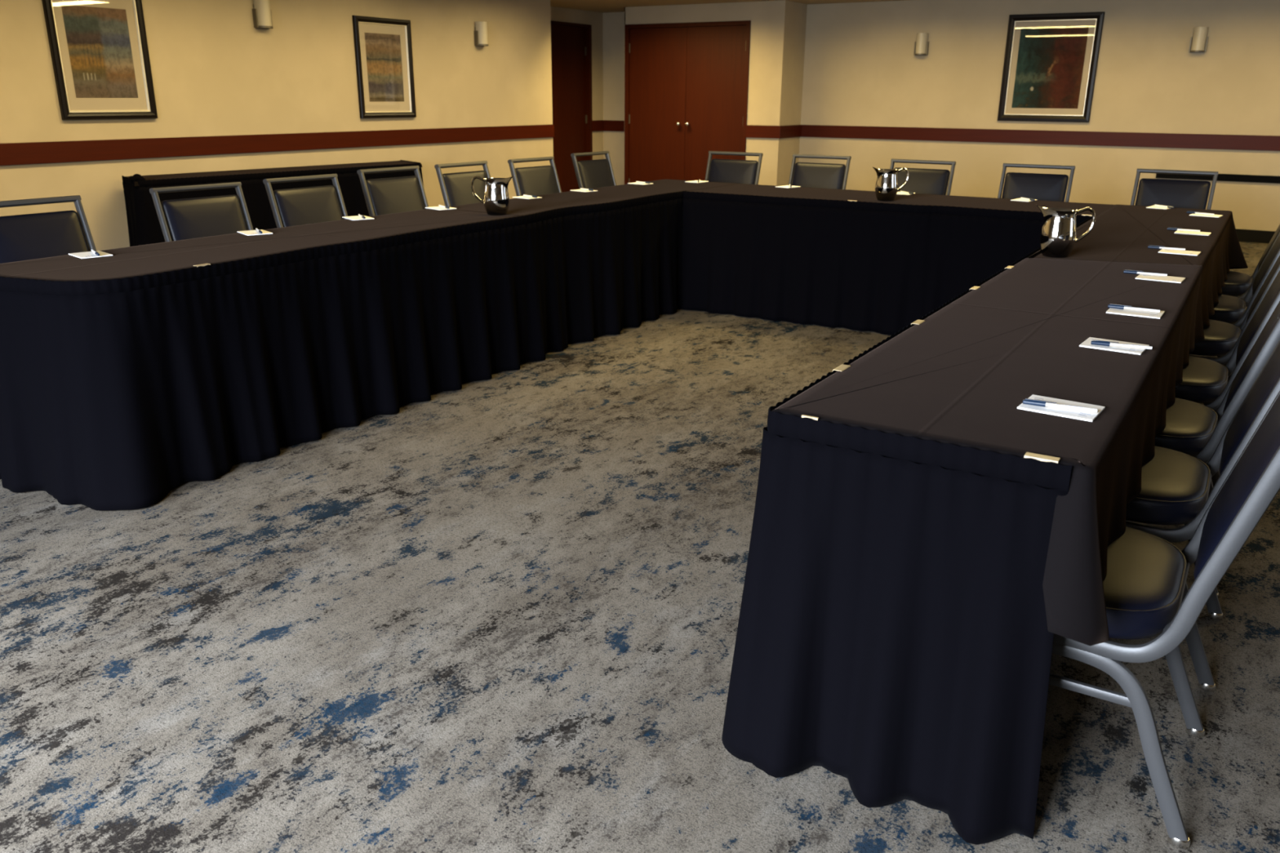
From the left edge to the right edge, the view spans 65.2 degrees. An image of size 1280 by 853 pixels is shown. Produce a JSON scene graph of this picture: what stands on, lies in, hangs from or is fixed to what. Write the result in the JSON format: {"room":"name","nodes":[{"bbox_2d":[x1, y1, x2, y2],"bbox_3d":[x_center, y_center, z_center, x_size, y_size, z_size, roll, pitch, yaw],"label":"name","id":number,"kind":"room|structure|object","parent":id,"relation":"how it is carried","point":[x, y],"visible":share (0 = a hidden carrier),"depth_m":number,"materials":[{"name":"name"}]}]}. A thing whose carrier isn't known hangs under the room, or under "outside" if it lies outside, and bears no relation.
{"room":"conference room","nodes":[
{"label":"conference room","id":0,"kind":"room"},
{"bbox_2d":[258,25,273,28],"bbox_3d":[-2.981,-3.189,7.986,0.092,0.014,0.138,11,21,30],"label":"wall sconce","id":1,"kind":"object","parent":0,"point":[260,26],"depth_m":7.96,"materials":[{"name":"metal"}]},
{"bbox_2d":[0,0,553,250],"bbox_3d":[-4.434,-2.121,6.837,0.844,2.352,11.720,11,21,30],"label":"wall","id":2,"kind":"structure","parent":0,"point":[214,73],"depth_m":8.22,"materials":[{"name":"paint"}]},
{"bbox_2d":[41,0,157,119],"bbox_3d":[-3.744,-2.596,6.967,0.035,0.870,0.700,11,21,30],"label":"framed picture","id":3,"kind":"object","parent":2,"relation":"attached to","point":[100,53],"visible":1,"depth_m":6.97,"materials":[{"name":"black paint"}]},
{"bbox_2d":[61,4,137,97],"bbox_3d":[-3.757,-2.603,6.973,0.003,0.604,0.470,11,21,30],"label":"print","id":4,"kind":"object","parent":3,"relation":"attached to","point":[98,40],"depth_m":6.96},
{"bbox_2d":[252,0,273,29],"bbox_3d":[-2.986,-3.288,7.957,0.106,0.230,0.148,11,21,30],"label":"wall sconce","id":5,"kind":"object","parent":2,"relation":"attached to","point":[261,11],"visible":1,"depth_m":7.92,"materials":[{"name":"silver metal"}]},
{"bbox_2d":[0,124,554,165],"bbox_3d":[-4.067,-1.829,6.694,0.022,0.139,11.720,11,21,30],"label":"trim","id":6,"kind":"structure","parent":2,"relation":"attached to","point":[50,152],"depth_m":8.01,"materials":[{"name":"brown wood"}]},
{"bbox_2d":[351,15,416,118],"bbox_3d":[-2.326,-3.278,9.160,0.035,0.862,0.690,11,21,30],"label":"framed picture","id":7,"kind":"object","parent":2,"relation":"attached to","point":[383,46],"visible":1,"depth_m":9.16,"materials":[{"name":"black paint"}]},
{"bbox_2d":[364,32,404,101],"bbox_3d":[-2.339,-3.285,9.166,0.003,0.596,0.452,11,21,30],"label":"print","id":8,"kind":"object","parent":7,"relation":"attached to","point":[384,51],"depth_m":9.16},
{"bbox_2d":[474,21,488,46],"bbox_3d":[-1.588,-3.968,10.116,0.106,0.230,0.148,11,21,30],"label":"wall sconce","id":9,"kind":"object","parent":2,"relation":"attached to","point":[481,28],"visible":1,"depth_m":10.08,"materials":[{"name":"silver metal"}]},
{"bbox_2d":[550,6,603,159],"bbox_3d":[-1.103,-4.007,12.588,0.150,2.352,2.080,11,21,30],"label":"wall","id":10,"kind":"structure","parent":0,"point":[557,14],"depth_m":13.08,"materials":[{"name":"paint"}]},
{"bbox_2d":[551,20,592,192],"bbox_3d":[-0.949,-3.996,12.814,0.132,2.190,1.000,11,21,30],"label":"door","id":11,"kind":"structure","parent":10,"relation":"in","point":[571,42],"depth_m":12.85,"materials":[{"name":"brown wood"}]},
{"bbox_2d":[591,120,604,131],"bbox_3d":[-0.556,-4.014,13.350,0.022,0.139,0.270,11,21,30],"label":"trim","id":12,"kind":"structure","parent":10,"relation":"attached to","point":[597,125],"depth_m":13.33,"materials":[{"name":"brown wood"}]},
{"bbox_2d":[0,241,1279,852],"bbox_3d":[0.639,-0.338,5.410,11.504,0.060,14.100,11,21,30],"label":"floor","id":13,"kind":"structure","parent":0,"point":[500,613],"depth_m":2.52,"materials":[{"name":"carpet"}]},
{"bbox_2d":[0,195,96,263],"bbox_3d":[-2.144,-0.378,3.869,0.634,0.946,0.446,12,22,32],"label":"banquet chair","id":14,"kind":"object","parent":13,"relation":"on","point":[25,237],"visible":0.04,"depth_m":3.91,"materials":[{"name":"leather"}]},
{"bbox_2d":[149,182,253,241],"bbox_3d":[-1.767,-0.590,4.515,0.634,0.946,0.446,13,22,34],"label":"banquet chair","id":15,"kind":"object","parent":13,"relation":"on","point":[183,219],"visible":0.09,"depth_m":4.52,"materials":[{"name":"leather"}]},
{"bbox_2d":[262,173,347,227],"bbox_3d":[-1.460,-0.758,5.030,0.634,0.946,0.446,12,22,32],"label":"banquet chair","id":16,"kind":"object","parent":13,"relation":"on","point":[317,204],"visible":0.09,"depth_m":5.03,"materials":[{"name":"leather"}]},
{"bbox_2d":[356,165,428,216],"bbox_3d":[-1.177,-0.961,5.647,0.634,0.946,0.446,13,22,33],"label":"banquet chair","id":17,"kind":"object","parent":13,"relation":"on","point":[384,196],"visible":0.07,"depth_m":5.65,"materials":[{"name":"leather"}]},
{"bbox_2d":[434,160,490,206],"bbox_3d":[-0.842,-1.108,6.098,0.634,0.946,0.446,12,22,32],"label":"banquet chair","id":18,"kind":"object","parent":13,"relation":"on","point":[455,188],"visible":0.08,"depth_m":6.06,"materials":[{"name":"leather"}]},
{"bbox_2d":[507,156,561,196],"bbox_3d":[-0.473,-1.268,6.585,0.634,0.946,0.446,13,22,33],"label":"banquet chair","id":19,"kind":"object","parent":13,"relation":"on","point":[540,180],"visible":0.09,"depth_m":6.59,"materials":[{"name":"leather"}]},
{"bbox_2d":[570,151,616,189],"bbox_3d":[-0.116,-1.502,7.297,0.634,0.946,0.446,12,22,32],"label":"banquet chair","id":20,"kind":"object","parent":13,"relation":"on","point":[597,173],"visible":0.12,"depth_m":7.29,"materials":[{"name":"leather"}]},
{"bbox_2d":[704,151,763,184],"bbox_3d":[0.561,-1.518,7.364,0.446,0.946,0.634,11,21,28],"label":"banquet chair","id":21,"kind":"object","parent":13,"relation":"on","point":[724,171],"visible":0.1,"depth_m":7.45,"materials":[{"name":"leather"}]},
{"bbox_2d":[788,154,851,189],"bbox_3d":[1.142,-1.412,7.058,0.446,0.946,0.634,11,21,29],"label":"banquet chair","id":22,"kind":"object","parent":13,"relation":"on","point":[808,175],"visible":0.16,"depth_m":7.14,"materials":[{"name":"leather"}]},
{"bbox_2d":[889,158,955,195],"bbox_3d":[1.733,-1.256,6.601,0.446,0.946,0.634,11,21,30],"label":"banquet chair","id":23,"kind":"object","parent":13,"relation":"on","point":[921,180],"visible":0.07,"depth_m":6.67,"materials":[{"name":"leather"}]},
{"bbox_2d":[997,163,1075,201],"bbox_3d":[2.373,-1.135,6.250,0.446,0.946,0.634,11,21,29],"label":"banquet chair","id":24,"kind":"object","parent":13,"relation":"on","point":[1041,187],"visible":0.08,"depth_m":6.34,"materials":[{"name":"grey metal"}]},
{"bbox_2d":[1045,339,1279,692],"bbox_3d":[1.280,0.091,2.538,0.634,0.946,0.446,11,21,29],"label":"banquet chair","id":25,"kind":"object","parent":13,"relation":"on","point":[1175,485],"visible":0.41,"depth_m":2.38,"materials":[{"name":"grey metal"}]},
{"bbox_2d":[1048,391,1279,848],"bbox_3d":[0.944,0.255,2.036,0.634,0.946,0.446,11,21,30],"label":"banquet chair","id":26,"kind":"object","parent":13,"relation":"on","point":[1144,582],"visible":0.56,"depth_m":1.87,"materials":[{"name":"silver metal"}]},
{"bbox_2d":[1130,168,1218,209],"bbox_3d":[3.023,-0.996,5.848,0.446,0.946,0.634,12,22,31],"label":"banquet chair","id":27,"kind":"object","parent":13,"relation":"on","point":[1179,193],"visible":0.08,"depth_m":5.93,"materials":[{"name":"leather"}]},
{"bbox_2d":[1155,301,1279,598],"bbox_3d":[1.554,-0.056,2.984,0.634,0.946,0.446,12,22,31],"label":"banquet chair","id":28,"kind":"object","parent":13,"relation":"on","point":[1193,428],"visible":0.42,"depth_m":2.80,"materials":[{"name":"leather"}]},
{"bbox_2d":[1175,270,1279,487],"bbox_3d":[1.885,-0.221,3.490,0.634,0.946,0.446,11,21,29],"label":"banquet chair","id":29,"kind":"object","parent":13,"relation":"on","point":[1205,380],"visible":0.38,"depth_m":3.31,"materials":[{"name":"leather"}]},
{"bbox_2d":[1189,255,1279,382],"bbox_3d":[2.292,-0.420,4.098,0.634,0.946,0.446,12,22,31],"label":"banquet chair","id":30,"kind":"object","parent":13,"relation":"on","point":[1221,338],"visible":0.34,"depth_m":3.92,"materials":[{"name":"leather"}]},
{"bbox_2d":[1208,234,1279,327],"bbox_3d":[2.651,-0.602,4.654,0.634,0.946,0.446,11,21,28],"label":"banquet chair","id":31,"kind":"object","parent":13,"relation":"on","point":[1229,309],"visible":0.29,"depth_m":4.47,"materials":[{"name":"leather"}]},
{"bbox_2d":[1221,224,1279,310],"bbox_3d":[3.073,-0.811,5.294,0.634,0.946,0.446,11,21,30],"label":"banquet chair","id":32,"kind":"object","parent":13,"relation":"on","point":[1237,284],"visible":0.19,"depth_m":5.12,"materials":[{"name":"grey metal"}]},
{"bbox_3d":[2.380,-0.555,4.826,0.545,0.745,2.320,11,21,30],"label":"folding table","id":33,"kind":"object","parent":13,"relation":"on","visible":0},
{"bbox_2d":[771,257,1203,646],"bbox_3d":[1.158,-0.160,2.843,0.700,0.304,2.615,11,21,30],"label":"tablecloth","id":34,"kind":"object","parent":33,"relation":"on","point":[960,376],"visible":0.94,"depth_m":2.20,"materials":[{"name":"fabric"}]},
{"bbox_2d":[721,216,1092,844],"bbox_3d":[1.496,-0.153,3.554,0.688,0.760,4.139,11,21,30],"label":"table skirt","id":35,"kind":"object","parent":34,"relation":"attached to","point":[894,640],"visible":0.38,"depth_m":1.91,"materials":[{"name":"fabric"}]},
{"bbox_2d":[801,414,818,420],"bbox_3d":[0.326,-0.009,1.920,0.033,0.021,0.006,11,21,30],"label":"clip","id":36,"kind":"object","parent":35,"relation":"attached to","point":[802,415],"visible":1,"depth_m":1.92,"materials":[{"name":"beige plastic"}]},
{"bbox_2d":[832,364,850,371],"bbox_3d":[0.456,-0.124,2.267,0.022,0.021,0.055,11,21,30],"label":"clip","id":37,"kind":"object","parent":35,"relation":"attached to","point":[842,367],"visible":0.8,"depth_m":2.26,"materials":[{"name":"beige plastic"}]},
{"bbox_2d":[911,320,924,324],"bbox_3d":[0.758,-0.276,2.731,0.022,0.021,0.055,11,21,30],"label":"clip","id":38,"kind":"object","parent":35,"relation":"attached to","point":[917,322],"visible":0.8,"depth_m":2.72,"materials":[{"name":"beige plastic"}]},
{"bbox_2d":[968,285,980,290],"bbox_3d":[1.079,-0.437,3.225,0.022,0.021,0.055,11,21,30],"label":"clip","id":39,"kind":"object","parent":35,"relation":"attached to","point":[975,287],"visible":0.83,"depth_m":3.22,"materials":[{"name":"beige plastic"}]},
{"bbox_2d":[1023,452,1060,463],"bbox_3d":[0.689,0.061,1.716,0.055,0.021,0.022,11,21,30],"label":"clip","id":40,"kind":"object","parent":35,"relation":"attached to","point":[1028,455],"visible":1,"depth_m":1.71,"materials":[{"name":"beige plastic"}]},
{"bbox_2d":[1017,394,1105,422],"bbox_3d":[0.834,-0.037,1.981,0.140,0.004,0.108,13,22,33],"label":"notepad","id":41,"kind":"object","parent":34,"relation":"on","point":[1073,414],"visible":0.86,"depth_m":1.96,"materials":[{"name":"white paper"}]},
{"bbox_2d":[1022,398,1097,413],"bbox_3d":[0.824,-0.041,1.964,0.137,0.012,0.011,9,20,24],"label":"ballpoint pen","id":42,"kind":"object","parent":41,"relation":"on","point":[1028,402],"visible":1,"depth_m":1.97,"materials":[{"name":"white plastic"}]},
{"bbox_2d":[1079,337,1149,355],"bbox_3d":[1.175,-0.200,2.479,0.140,0.004,0.108,13,22,33],"label":"notepad","id":43,"kind":"object","parent":34,"relation":"on","point":[1086,344],"visible":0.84,"depth_m":2.46,"materials":[{"name":"grey"}]},
{"bbox_2d":[1090,339,1152,349],"bbox_3d":[1.179,-0.200,2.451,0.137,0.012,0.011,8,20,21],"label":"ballpoint pen","id":44,"kind":"object","parent":43,"relation":"on","point":[1103,343],"visible":1,"depth_m":2.45,"materials":[{"name":"white plastic"}]},
{"bbox_2d":[1106,307,1164,319],"bbox_3d":[1.421,-0.329,2.871,0.140,0.004,0.108,12,22,31],"label":"notepad","id":45,"kind":"object","parent":34,"relation":"on","point":[1115,311],"visible":0.89,"depth_m":2.85,"materials":[{"name":"grey"}]},
{"bbox_2d":[1107,303,1160,312],"bbox_3d":[1.421,-0.340,2.879,0.137,0.012,0.011,11,21,29],"label":"ballpoint pen","id":46,"kind":"object","parent":45,"relation":"on","point":[1111,305],"visible":1,"depth_m":2.88,"materials":[{"name":"white plastic"}]},
{"bbox_2d":[1135,274,1185,283],"bbox_3d":[1.774,-0.506,3.412,0.140,0.004,0.108,13,22,33],"label":"notepad","id":47,"kind":"object","parent":34,"relation":"on","point":[1144,277],"visible":1,"depth_m":3.40,"materials":[{"name":"grey"}]},
{"bbox_2d":[1123,269,1167,275],"bbox_3d":[1.749,-0.531,3.463,0.137,0.012,0.011,10,21,27],"label":"ballpoint pen","id":48,"kind":"object","parent":47,"relation":"on","point":[1134,272],"visible":1,"depth_m":3.47,"materials":[{"name":"white plastic"}]},
{"bbox_2d":[1027,204,1248,343],"bbox_3d":[2.447,-0.777,4.730,0.744,0.300,2.594,11,21,30],"label":"tablecloth","id":49,"kind":"object","parent":33,"relation":"on","point":[1122,233],"visible":0.7,"depth_m":4.49,"materials":[{"name":"fabric"}]},
{"bbox_2d":[1036,204,1095,257],"bbox_3d":[1.624,-0.754,3.854,0.198,0.194,0.131,-4,19,-13],"label":"water pitcher","id":50,"kind":"object","parent":49,"relation":"on","point":[1057,237],"visible":1,"depth_m":3.81,"materials":[{"name":"silver metal"}]},
{"bbox_2d":[1146,205,1169,209],"bbox_3d":[2.932,-1.236,5.642,0.108,0.004,0.140,16,24,39],"label":"notepad","id":51,"kind":"object","parent":49,"relation":"on","point":[1151,206],"visible":0.69,"depth_m":5.61,"materials":[{"name":"grey"}]},
{"bbox_2d":[1154,204,1174,208],"bbox_3d":[2.947,-1.238,5.624,0.011,0.012,0.137,-6,19,-17],"label":"ballpoint pen","id":52,"kind":"object","parent":51,"relation":"on","point":[1165,206],"visible":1,"depth_m":5.61,"materials":[{"name":"white plastic"}]},
{"bbox_2d":[1158,248,1200,255],"bbox_3d":[2.161,-0.698,4.007,0.140,0.004,0.108,13,22,33],"label":"notepad","id":53,"kind":"object","parent":49,"relation":"on","point":[1162,251],"visible":1,"depth_m":4.00,"materials":[{"name":"grey"}]},
{"bbox_2d":[1147,244,1185,250],"bbox_3d":[2.138,-0.725,4.062,0.137,0.012,0.011,10,21,27],"label":"ballpoint pen","id":54,"kind":"object","parent":53,"relation":"on","point":[1149,246],"visible":1,"depth_m":4.07,"materials":[{"name":"white plastic"}]},
{"bbox_2d":[1173,230,1211,235],"bbox_3d":[2.531,-0.887,4.582,0.140,0.004,0.108,12,22,32],"label":"notepad","id":55,"kind":"object","parent":49,"relation":"on","point":[1182,232],"visible":1,"depth_m":4.57,"materials":[{"name":"grey"}]},
{"bbox_2d":[1167,226,1199,231],"bbox_3d":[2.517,-0.912,4.633,0.137,0.012,0.011,11,21,29],"label":"ballpoint pen","id":56,"kind":"object","parent":55,"relation":"on","point":[1168,228],"visible":1,"depth_m":4.64,"materials":[{"name":"white plastic"}]},
{"bbox_2d":[1189,213,1222,217],"bbox_3d":[2.985,-1.114,5.277,0.140,0.004,0.108,15,23,36],"label":"notepad","id":57,"kind":"object","parent":49,"relation":"on","point":[1195,215],"visible":1,"depth_m":5.26,"materials":[{"name":"grey"}]},
{"bbox_2d":[1186,210,1214,214],"bbox_3d":[2.971,-1.132,5.305,0.011,0.012,0.137,-16,24,-40],"label":"ballpoint pen","id":58,"kind":"object","parent":57,"relation":"on","point":[1188,211],"visible":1,"depth_m":5.31,"materials":[{"name":"white plastic"}]},
{"bbox_3d":[-1.452,-0.456,4.442,0.520,0.745,2.300,11,21,30],"label":"folding table","id":59,"kind":"object","parent":13,"relation":"on","visible":0},
{"bbox_2d":[0,208,521,281],"bbox_3d":[-1.477,-0.693,4.335,0.759,0.270,2.484,11,21,30],"label":"tablecloth","id":60,"kind":"object","parent":59,"relation":"on","point":[167,256],"visible":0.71,"depth_m":3.93,"materials":[{"name":"fabric"}]},
{"bbox_2d":[68,250,112,258],"bbox_3d":[-2.054,-0.643,3.740,0.140,0.004,0.108,17,25,41],"label":"notepad","id":61,"kind":"object","parent":60,"relation":"on","point":[87,254],"visible":0.85,"depth_m":3.73,"materials":[{"name":"grey"}]},
{"bbox_2d":[91,248,99,256],"bbox_3d":[-2.036,-0.651,3.740,0.011,0.012,0.137,-13,22,-34],"label":"ballpoint pen","id":62,"kind":"object","parent":61,"relation":"on","point":[95,252],"visible":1,"depth_m":3.71,"materials":[{"name":"white plastic"}]},
{"bbox_2d":[236,229,272,235],"bbox_3d":[-1.676,-0.845,4.356,0.108,0.004,0.140,-14,23,-36],"label":"notepad","id":63,"kind":"object","parent":60,"relation":"on","point":[248,233],"visible":0.89,"depth_m":4.33,"materials":[{"name":"grey"}]},
{"bbox_2d":[0,191,683,511],"bbox_3d":[-1.018,-0.652,5.002,0.794,0.759,4.145,11,21,30],"label":"table skirt","id":64,"kind":"object","parent":60,"relation":"attached to","point":[116,393],"visible":1,"depth_m":3.90,"materials":[{"name":"fabric"}]},
{"bbox_2d":[192,262,210,266],"bbox_3d":[-1.551,-0.564,3.544,0.022,0.021,0.055,11,21,30],"label":"clip","id":65,"kind":"object","parent":64,"relation":"attached to","point":[206,264],"visible":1,"depth_m":3.53,"materials":[{"name":"beige plastic"}]},
{"bbox_2d":[342,215,374,220],"bbox_3d":[-1.377,-1.020,4.889,0.108,0.004,0.140,-13,22,-34],"label":"notepad","id":66,"kind":"object","parent":60,"relation":"on","point":[357,217],"visible":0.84,"depth_m":4.86,"materials":[{"name":"grey"}]},
{"bbox_2d":[471,175,514,215],"bbox_3d":[-0.738,-1.170,5.054,0.200,0.194,0.131,9,20,25],"label":"water pitcher","id":67,"kind":"object","parent":60,"relation":"on","point":[495,200],"visible":1,"depth_m":5.01,"materials":[{"name":"silver metal"}]},
{"bbox_3d":[-2.815,-1.675,8.077,0.679,0.745,2.689,11,21,30],"label":"folding table","id":68,"kind":"object","parent":13,"relation":"on","visible":0},
{"bbox_2d":[121,159,423,246],"bbox_3d":[-2.794,-1.696,8.032,0.564,0.803,2.764,14,23,35],"label":"table skirt","id":69,"kind":"object","parent":68,"relation":"attached to","point":[144,228],"visible":0.34,"depth_m":7.45,"materials":[{"name":"fabric"}]},
{"bbox_2d":[125,160,422,186],"bbox_3d":[-2.812,-2.030,7.959,0.498,0.032,2.707,14,23,35],"label":"tablecloth","id":70,"kind":"object","parent":68,"relation":"on","point":[388,162],"visible":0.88,"depth_m":7.85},
{"bbox_2d":[624,0,807,186],"bbox_3d":[0.868,-3.881,12.254,2.120,2.352,0.616,11,21,30],"label":"wall","id":71,"kind":"structure","parent":0,"point":[778,28],"depth_m":11.56,"materials":[{"name":"paint"}]},
{"bbox_2d":[624,20,751,184],"bbox_3d":[0.537,-3.743,12.142,1.693,2.155,0.166,11,21,30],"label":"door","id":72,"kind":"structure","parent":71,"relation":"in","point":[686,83],"depth_m":12.08,"materials":[{"name":"brown wood"}]},
{"bbox_2d":[745,124,781,137],"bbox_3d":[1.433,-3.431,11.640,0.437,0.139,0.022,11,21,30],"label":"trim","id":73,"kind":"structure","parent":71,"relation":"attached to","point":[752,131],"depth_m":11.63,"materials":[{"name":"brown wood"}]},
{"bbox_2d":[780,124,801,137],"bbox_3d":[1.777,-3.480,11.795,0.022,0.139,0.616,11,21,30],"label":"trim","id":74,"kind":"structure","parent":71,"relation":"attached to","point":[789,131],"depth_m":11.77,"materials":[{"name":"brown wood"}]},
{"bbox_2d":[550,0,903,13],"bbox_3d":[0.656,-2.636,4.647,11.504,0.080,14.100,11,21,30],"label":"ceiling","id":75,"kind":"structure","parent":0,"point":[597,6],"depth_m":11.54,"materials":[{"name":"beige paint"}]},
{"bbox_2d":[602,0,1279,231],"bbox_3d":[4.305,-3.325,10.658,11.504,2.352,0.120,11,21,30],"label":"wall","id":76,"kind":"structure","parent":0,"point":[861,68],"depth_m":10.62,"materials":[{"name":"paint"}]},
{"bbox_2d":[604,120,624,131],"bbox_3d":[-0.181,-3.985,13.269,0.707,0.139,0.022,11,21,30],"label":"trim","id":77,"kind":"structure","parent":76,"relation":"attached to","point":[609,125],"depth_m":13.35,"materials":[{"name":"brown wood"}]},
{"bbox_2d":[913,32,928,55],"bbox_3d":[3.093,-4.209,11.017,0.148,0.230,0.106,11,21,30],"label":"wall sconce","id":78,"kind":"object","parent":76,"relation":"attached to","point":[922,43],"visible":1,"depth_m":10.99,"materials":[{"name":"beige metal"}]},
{"bbox_2d":[800,124,1279,151],"bbox_3d":[5.487,-2.842,9.960,8.333,0.139,0.022,11,21,30],"label":"trim","id":79,"kind":"structure","parent":76,"relation":"attached to","point":[1242,142],"depth_m":10.59,"materials":[{"name":"brown wood"}]},
{"bbox_2d":[997,11,1105,122],"bbox_3d":[4.271,-3.742,10.447,0.925,1.064,0.035,11,21,30],"label":"framed picture","id":80,"kind":"object","parent":76,"relation":"attached to","point":[1050,66],"visible":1,"depth_m":10.45,"materials":[{"name":"black paint"}]},
{"bbox_2d":[1011,25,1088,108],"bbox_3d":[4.278,-3.749,10.458,0.675,0.814,0.003,11,21,30],"label":"print","id":81,"kind":"object","parent":80,"relation":"attached to","point":[1050,63],"depth_m":10.45},
{"bbox_2d":[1155,173,1213,180],"bbox_3d":[5.479,-2.514,10.075,0.509,0.046,0.018,11,21,30],"label":"air vent","id":82,"kind":"object","parent":76,"relation":"in","point":[1157,175],"depth_m":10.07,"materials":[{"name":"black"}]},
{"bbox_2d":[1188,26,1208,53],"bbox_3d":[5.403,-3.737,9.670,0.148,0.230,0.106,11,21,30],"label":"wall sconce","id":83,"kind":"object","parent":76,"relation":"attached to","point":[1198,42],"visible":1,"depth_m":9.65,"materials":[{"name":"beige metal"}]},
{"bbox_2d":[1217,173,1279,183],"bbox_3d":[5.955,-2.429,9.793,0.533,0.069,0.018,11,21,30],"label":"air vent","id":84,"kind":"object","parent":76,"relation":"in","point":[1249,178],"depth_m":9.79,"materials":[{"name":"black"}]},
{"bbox_2d":[1235,228,1275,243],"bbox_3d":[5.479,-2.003,10.246,8.343,0.120,0.012,11,21,30],"label":"baseboard","id":85,"kind":"structure","parent":76,"relation":"attached to","point":[1243,235],"depth_m":9.89,"materials":[{"name":"black plastic"}]},
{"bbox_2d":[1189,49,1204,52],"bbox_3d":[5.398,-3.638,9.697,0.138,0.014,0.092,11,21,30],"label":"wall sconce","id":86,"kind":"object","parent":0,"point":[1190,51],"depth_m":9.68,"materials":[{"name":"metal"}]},
{"bbox_3d":[1.001,-1.152,6.591,1.200,0.745,0.600,11,21,30],"label":"folding table","id":87,"kind":"object","parent":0,"visible":0},
{"bbox_2d":[685,183,1114,216],"bbox_3d":[1.559,-1.276,6.167,2.607,0.270,0.862,11,21,30],"label":"tablecloth","id":88,"kind":"object","parent":87,"relation":"on","point":[993,203],"visible":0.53,"depth_m":6.06,"materials":[{"name":"fabric"}]},
{"bbox_2d":[775,185,800,187],"bbox_3d":[1.000,-1.621,6.760,0.108,0.004,0.140,17,25,41],"label":"notepad","id":89,"kind":"object","parent":88,"relation":"on","point":[783,186],"visible":1,"depth_m":6.74,"materials":[{"name":"grey"}]},
{"bbox_2d":[680,191,1091,335],"bbox_3d":[1.317,-0.946,5.936,2.431,0.760,0.098,11,21,29],"label":"table skirt","id":90,"kind":"object","parent":88,"relation":"attached to","point":[881,268],"visible":0.87,"depth_m":6.00,"materials":[{"name":"fabric"}]},
{"bbox_2d":[873,167,909,201],"bbox_3d":[1.465,-1.427,5.885,0.198,0.194,0.131,10,21,26],"label":"water pitcher","id":91,"kind":"object","parent":88,"relation":"on","point":[886,188],"visible":1,"depth_m":5.85,"materials":[{"name":"silver metal"}]},
{"bbox_2d":[896,191,915,195],"bbox_3d":[1.675,-1.481,6.354,0.108,0.004,0.140,11,21,28],"label":"notepad","id":92,"kind":"object","parent":88,"relation":"on","point":[898,193],"visible":0.55,"depth_m":6.30,"materials":[{"name":"grey"}]},
{"bbox_2d":[900,191,913,194],"bbox_3d":[1.690,-1.483,6.336,0.011,0.012,0.137,-6,20,-19],"label":"ballpoint pen","id":93,"kind":"object","parent":92,"relation":"on","point":[908,192],"visible":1,"depth_m":6.32,"materials":[{"name":"white plastic"}]},
{"bbox_2d":[1010,198,1037,201],"bbox_3d":[2.304,-1.359,6.003,0.108,0.004,0.140,16,24,39],"label":"notepad","id":94,"kind":"object","parent":88,"relation":"on","point":[1016,199],"visible":0.8,"depth_m":5.98,"materials":[{"name":"grey"}]},
{"bbox_2d":[1020,197,1035,200],"bbox_3d":[2.319,-1.362,5.986,0.011,0.012,0.137,-4,19,-13],"label":"ballpoint pen","id":95,"kind":"object","parent":94,"relation":"on","point":[1028,198],"visible":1,"depth_m":5.97,"materials":[{"name":"white plastic"}]},
{"bbox_3d":[-0.217,-1.078,6.343,0.520,0.745,2.320,11,21,30],"label":"folding table","id":96,"kind":"object","parent":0,"visible":0},
{"bbox_2d":[448,178,737,215],"bbox_3d":[-0.236,-1.313,6.234,0.738,0.270,2.592,11,21,30],"label":"tablecloth","id":97,"kind":"object","parent":96,"relation":"on","point":[522,206],"visible":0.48,"depth_m":6.06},
{"bbox_2d":[425,206,456,210],"bbox_3d":[-1.061,-1.164,5.330,0.108,0.004,0.140,-16,24,-40],"label":"notepad","id":98,"kind":"object","parent":97,"relation":"on","point":[438,208],"visible":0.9,"depth_m":5.30,"materials":[{"name":"grey"}]},
{"bbox_2d":[512,195,542,199],"bbox_3d":[-0.668,-1.357,5.926,0.140,0.004,0.108,15,23,37],"label":"notepad","id":99,"kind":"object","parent":97,"relation":"on","point":[517,197],"visible":0.98,"depth_m":5.91,"materials":[{"name":"grey"}]},
{"bbox_2d":[523,194,537,197],"bbox_3d":[-0.651,-1.366,5.926,0.011,0.012,0.137,-15,24,-38],"label":"ballpoint pen","id":100,"kind":"object","parent":99,"relation":"on","point":[532,196],"visible":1,"depth_m":5.91,"materials":[{"name":"white plastic"}]},
{"bbox_2d":[569,189,597,191],"bbox_3d":[-0.357,-1.502,6.369,0.140,0.004,0.108,16,24,39],"label":"notepad","id":101,"kind":"object","parent":97,"relation":"on","point":[579,190],"visible":0.98,"depth_m":6.34,"materials":[{"name":"grey"}]},
{"bbox_2d":[580,187,593,191],"bbox_3d":[-0.339,-1.511,6.369,0.011,0.012,0.137,-14,23,-36],"label":"ballpoint pen","id":102,"kind":"object","parent":101,"relation":"on","point":[591,189],"visible":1,"depth_m":6.35,"materials":[{"name":"white plastic"}]},
{"bbox_2d":[627,182,653,184],"bbox_3d":[0.004,-1.678,6.906,0.140,0.004,0.108,14,22,34],"label":"notepad","id":103,"kind":"object","parent":97,"relation":"on","point":[634,183],"visible":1,"depth_m":6.89,"materials":[{"name":"grey"}]},
{"bbox_2d":[635,181,650,183],"bbox_3d":[0.021,-1.687,6.906,0.011,0.012,0.137,-16,25,-41],"label":"ballpoint pen","id":104,"kind":"object","parent":103,"relation":"on","point":[646,182],"visible":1,"depth_m":6.89,"materials":[{"name":"white plastic"}]},
{"bbox_2d":[684,180,708,182],"bbox_3d":[0.402,-1.735,7.086,0.108,0.004,0.140,14,23,35],"label":"notepad","id":105,"kind":"object","parent":97,"relation":"on","point":[691,181],"visible":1,"depth_m":7.06,"materials":[{"name":"grey"}]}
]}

